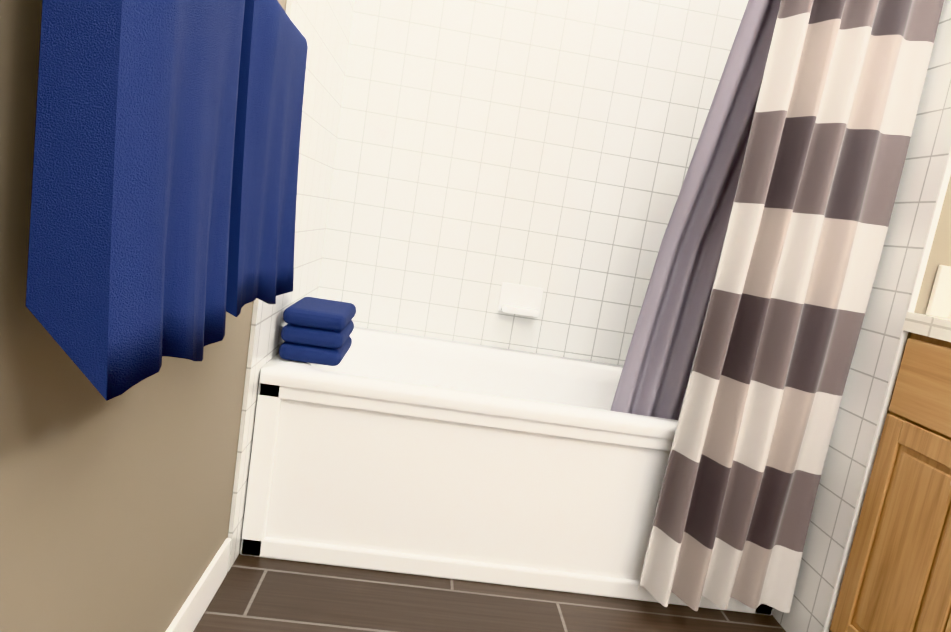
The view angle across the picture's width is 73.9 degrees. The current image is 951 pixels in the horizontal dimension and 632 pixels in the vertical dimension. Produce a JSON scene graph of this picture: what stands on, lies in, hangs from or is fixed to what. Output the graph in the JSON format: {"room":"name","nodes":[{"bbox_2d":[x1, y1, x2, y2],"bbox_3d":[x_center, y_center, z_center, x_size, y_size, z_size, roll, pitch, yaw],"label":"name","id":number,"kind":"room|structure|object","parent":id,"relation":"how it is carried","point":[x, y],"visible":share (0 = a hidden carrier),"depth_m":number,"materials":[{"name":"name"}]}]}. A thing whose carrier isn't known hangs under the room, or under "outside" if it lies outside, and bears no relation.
{"room":"bathroom","nodes":[
{"label":"bathroom","id":0,"kind":"room"},
{"bbox_2d":[0,0,286,631],"bbox_3d":[-0.394,-0.473,-0.169,0.140,2.800,4.870,9,8,-5],"label":"wall","id":1,"kind":"structure","parent":0,"point":[115,512],"depth_m":0.84,"materials":[{"name":"beige paint"}]},
{"bbox_2d":[26,0,307,400],"bbox_3d":[-0.372,-0.229,0.891,0.152,0.514,0.790,9,8,-5],"label":"towel","id":2,"kind":"object","parent":1,"relation":"attached to","point":[165,177],"visible":1,"depth_m":0.62,"materials":[{"name":"blue fabric"}]},
{"bbox_2d":[166,538,230,631],"bbox_3d":[-0.594,0.697,1.033,0.012,0.100,1.145,9,8,-5],"label":"baseboard","id":3,"kind":"structure","parent":1,"relation":"attached to","point":[189,615],"depth_m":1.42,"materials":[{"name":"white wood"}]},
{"bbox_2d":[227,0,354,571],"bbox_3d":[-0.479,-0.534,1.855,0.011,2.300,0.828,9,8,-5],"label":"wall tile","id":4,"kind":"structure","parent":1,"relation":"attached to","point":[324,27],"depth_m":1.82,"materials":[{"name":"white tile"}]},
{"bbox_2d":[193,553,785,631],"bbox_3d":[-0.180,0.999,0.150,3.770,0.100,5.010,9,8,-5],"label":"floor","id":5,"kind":"structure","parent":0,"point":[257,594],"depth_m":1.63,"materials":[{"name":"brown tile"}]},
{"bbox_2d":[240,326,772,614],"bbox_3d":[0.130,0.443,2.081,1.512,0.520,0.758,9,8,-5],"label":"bathtub","id":6,"kind":"object","parent":5,"relation":"on","point":[382,450],"visible":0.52,"depth_m":1.72,"materials":[{"name":"white ceramic"}]},
{"bbox_2d":[279,297,355,365],"bbox_3d":[-0.454,0.040,1.842,0.170,0.148,0.260,9,8,-5],"label":"towel","id":7,"kind":"object","parent":6,"relation":"on","point":[316,330],"visible":1,"depth_m":1.72,"materials":[{"name":"blue fabric"}]},
{"bbox_2d":[830,265,950,631],"bbox_3d":[1.261,0.504,1.096,0.635,1.048,0.959,9,8,-5],"label":"bathroom vanity","id":8,"kind":"object","parent":5,"relation":"on","point":[897,576],"visible":1,"depth_m":1.42,"materials":[{"name":"brown wood"}]},
{"bbox_2d":[829,175,950,631],"bbox_3d":[1.362,-0.510,1.987,0.590,2.800,1.100,9,8,-5],"label":"wall","id":9,"kind":"structure","parent":0,"point":[940,252],"depth_m":1.47,"materials":[{"name":"beige paint"}]},
{"bbox_2d":[772,0,950,631],"bbox_3d":[1.029,-0.299,1.924,0.011,2.300,0.947,9,8,-5],"label":"wall tile","id":10,"kind":"structure","parent":9,"relation":"attached to","point":[852,437],"depth_m":1.57,"materials":[{"name":"white tile"}]},
{"bbox_2d":[822,147,950,631],"bbox_3d":[1.058,-0.226,1.453,0.014,2.304,0.004,9,8,-5],"label":"trim","id":11,"kind":"structure","parent":9,"relation":"attached to","point":[895,369],"depth_m":1.51,"materials":[{"name":"white wood"}]},
{"bbox_3d":[0.135,-0.765,2.358,1.840,2.800,0.140,9,8,-5],"label":"wall","id":12,"kind":"structure","parent":0,"visible":0},
{"bbox_2d":[318,0,747,365],"bbox_3d":[0.248,-0.487,2.332,1.516,2.300,0.011,9,8,-5],"label":"wall tile","id":13,"kind":"structure","parent":12,"relation":"attached to","point":[485,149],"depth_m":2.31,"materials":[{"name":"white tile"}]},
{"bbox_2d":[497,282,543,316],"bbox_3d":[0.172,-0.057,2.353,0.160,0.110,0.072,9,8,-5],"label":"soap dish","id":14,"kind":"object","parent":13,"relation":"attached to","point":[518,299],"visible":1,"depth_m":2.38,"materials":[{"name":"white ceramic"}]},
{"bbox_3d":[0.455,-1.363,1.364,1.526,0.060,0.060,9,8,-5],"label":"curtain rod","id":15,"kind":"object","parent":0,"visible":0},
{"bbox_2d":[610,0,943,612],"bbox_3d":[0.760,-0.287,1.660,0.525,2.129,0.320,9,8,-5],"label":"shower curtain","id":16,"kind":"object","parent":15,"relation":"hanging from","point":[741,351],"visible":0.96,"depth_m":1.61,"materials":[{"name":"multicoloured fabric"}]}
]}

